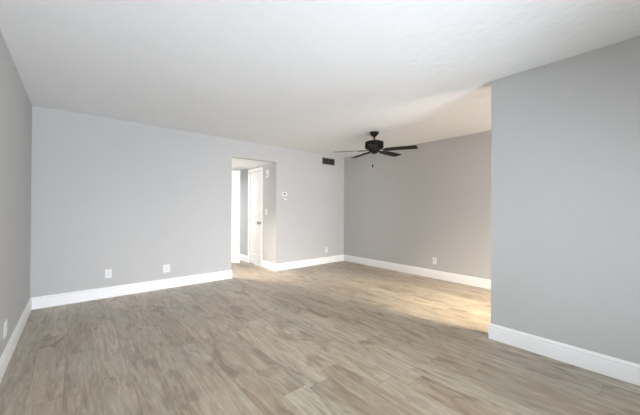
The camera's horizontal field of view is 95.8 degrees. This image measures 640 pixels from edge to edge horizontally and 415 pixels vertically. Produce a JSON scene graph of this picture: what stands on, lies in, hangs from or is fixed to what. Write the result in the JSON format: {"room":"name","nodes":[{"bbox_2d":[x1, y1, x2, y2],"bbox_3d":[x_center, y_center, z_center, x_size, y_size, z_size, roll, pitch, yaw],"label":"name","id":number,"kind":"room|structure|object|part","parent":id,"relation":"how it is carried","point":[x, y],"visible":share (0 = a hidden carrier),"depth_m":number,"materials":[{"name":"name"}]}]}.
{"room":"empty living room","nodes":[
{"label":"empty living room","id":0,"kind":"room"},
{"bbox_2d":[0,31,31,356],"bbox_3d":[-1.441,-0.004,0.986,0.120,2.440,6.607,1,0,-40],"label":"wall","id":1,"kind":"structure","parent":0,"point":[15,104],"depth_m":2.47,"materials":[{"name":"grey paint"}]},
{"bbox_2d":[3,319,6,339],"bbox_3d":[-2.399,0.928,2.207,0.010,0.120,0.115,1,0,-40],"label":"wall outlet","id":2,"kind":"object","parent":1,"relation":"attached to","point":[5,322],"visible":1,"depth_m":2.18,"materials":[{"name":"white plastic"}]},
{"bbox_2d":[0,298,31,382],"bbox_3d":[-1.395,1.144,1.023,0.015,0.144,6.367,1,0,-40],"label":"baseboard","id":3,"kind":"structure","parent":1,"relation":"attached to","point":[5,358],"depth_m":2.45,"materials":[{"name":"white paint"}]},
{"bbox_2d":[30,106,343,297],"bbox_3d":[-1.434,0.018,5.241,5.391,2.440,0.120,1,0,-40],"label":"wall","id":4,"kind":"structure","parent":0,"point":[132,200],"depth_m":4.26,"materials":[{"name":"grey paint"}]},
{"bbox_2d":[105,269,111,277],"bbox_3d":[-2.878,0.902,3.933,0.072,0.117,0.010,1,0,-40],"label":"wall outlet","id":5,"kind":"object","parent":4,"relation":"attached to","point":[108,273],"visible":1,"depth_m":3.93,"materials":[{"name":"white plastic"}]},
{"bbox_2d":[31,270,231,309],"bbox_3d":[-2.496,1.156,4.252,2.508,0.144,0.015,1,0,-40],"label":"baseboard","id":6,"kind":"structure","parent":4,"relation":"attached to","point":[38,302],"depth_m":4.03,"materials":[{"name":"white paint"}]},
{"bbox_2d":[163,264,169,272],"bbox_3d":[-2.333,0.927,4.394,0.095,0.122,0.010,1,0,-40],"label":"wall outlet","id":7,"kind":"object","parent":4,"relation":"attached to","point":[166,268],"visible":1,"depth_m":4.39,"materials":[{"name":"white plastic"}]},
{"bbox_2d":[276,254,343,270],"bbox_3d":[-0.149,1.178,6.240,1.883,0.144,0.015,1,0,-40],"label":"baseboard","id":8,"kind":"structure","parent":4,"relation":"attached to","point":[323,260],"depth_m":6.15,"materials":[{"name":"white paint"}]},
{"bbox_2d":[322,157,334,165],"bbox_3d":[0.192,-1.039,6.535,0.388,0.164,0.010,1,0,-40],"label":"air vent","id":9,"kind":"object","parent":4,"relation":"in","point":[326,161],"visible":1,"depth_m":6.53,"materials":[{"name":"grey metal"}]},
{"bbox_2d":[232,158,270,170],"bbox_3d":[-2.852,-0.944,6.488,2.220,0.100,3.613,1,0,-40],"label":"ceiling","id":10,"kind":"structure","parent":0,"point":[237,164],"depth_m":5.86,"materials":[{"name":"white paint"}]},
{"bbox_2d":[239,163,272,262],"bbox_3d":[-2.056,0.179,7.161,0.120,2.132,3.613,1,0,-40],"label":"wall","id":11,"kind":"structure","parent":0,"point":[267,252],"depth_m":6.01,"materials":[{"name":"grey paint"}]},
{"bbox_2d":[240,254,247,261],"bbox_3d":[-1.847,1.173,6.799,0.015,0.144,0.673,1,0,-40],"label":"baseboard","id":12,"kind":"structure","parent":11,"relation":"attached to","point":[244,258],"depth_m":6.69,"materials":[{"name":"white paint"}]},
{"bbox_2d":[248,167,262,266],"bbox_3d":[-1.417,0.197,6.296,0.102,2.093,0.646,1,0,-40],"label":"door","id":13,"kind":"structure","parent":11,"relation":"in","point":[255,179],"depth_m":6.31,"materials":[{"name":"white paint"}]},
{"bbox_2d":[262,260,275,270],"bbox_3d":[-1.032,1.171,5.837,0.015,0.144,0.541,1,0,-40],"label":"baseboard","id":14,"kind":"structure","parent":11,"relation":"attached to","point":[265,264],"depth_m":5.82,"materials":[{"name":"white paint"}]},
{"bbox_2d":[0,0,639,157],"bbox_3d":[0.622,-1.255,2.734,5.511,0.100,6.607,1,0,-40],"label":"ceiling","id":15,"kind":"structure","parent":0,"point":[315,76],"depth_m":2.32,"materials":[{"name":"white paint"}]},
{"bbox_2d":[340,131,417,167],"bbox_3d":[0.901,-0.910,4.626,1.231,0.568,1.288,1,0,-40],"label":"ceiling fan","id":16,"kind":"object","parent":15,"relation":"hanging from","point":[373,146],"visible":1,"depth_m":4.51,"materials":[{"name":"black metal"}]},
{"bbox_3d":[0.773,-0.885,4.202,0.136,0.029,0.505,0,4,13],"label":"fan blade","id":17,"kind":"part","parent":16,"relation":"part of","materials":[{"name":"brown wood"}]},
{"bbox_3d":[1.174,-0.905,4.864,0.505,0.029,0.136,1,-1,-41],"label":"fan blade","id":18,"kind":"part","parent":16,"relation":"part of","materials":[{"name":"brown wood"}]},
{"bbox_3d":[1.213,-0.898,4.381,0.505,0.029,0.136,2,1,31],"label":"fan blade","id":19,"kind":"part","parent":16,"relation":"part of","materials":[{"name":"brown wood"}]},
{"bbox_2d":[0,260,639,414],"bbox_3d":[-0.558,1.286,4.099,5.511,0.100,10.220,1,0,-40],"label":"floor","id":20,"kind":"structure","parent":0,"point":[340,337],"depth_m":2.40,"materials":[{"name":"wood"}]},
{"bbox_2d":[344,130,490,279],"bbox_3d":[2.502,0.034,4.672,0.120,2.440,5.837,1,0,-40],"label":"wall","id":21,"kind":"structure","parent":0,"point":[413,207],"depth_m":5.27,"materials":[{"name":"grey paint"}]},
{"bbox_2d":[344,255,490,288],"bbox_3d":[2.406,1.181,4.668,0.015,0.144,5.717,1,0,-40],"label":"baseboard","id":22,"kind":"structure","parent":21,"relation":"attached to","point":[457,278],"depth_m":5.24,"materials":[{"name":"white paint"}]},
{"bbox_2d":[488,36,639,385],"bbox_3d":[2.519,0.018,1.766,0.135,2.440,2.680,1,0,-40],"label":"wall","id":23,"kind":"structure","parent":0,"point":[565,133],"depth_m":2.30,"materials":[{"name":"grey paint"}]},
{"bbox_3d":[-2.895,0.172,6.433,2.100,2.132,0.120,1,0,-40],"label":"wall","id":24,"kind":"structure","parent":0,"visible":0},
{"bbox_2d":[231,171,239,262],"bbox_3d":[-2.175,0.195,6.532,0.843,2.093,0.660,1,0,-40],"label":"door","id":25,"kind":"structure","parent":24,"relation":"in","point":[235,210],"depth_m":6.44,"materials":[{"name":"white paint"}]}
]}

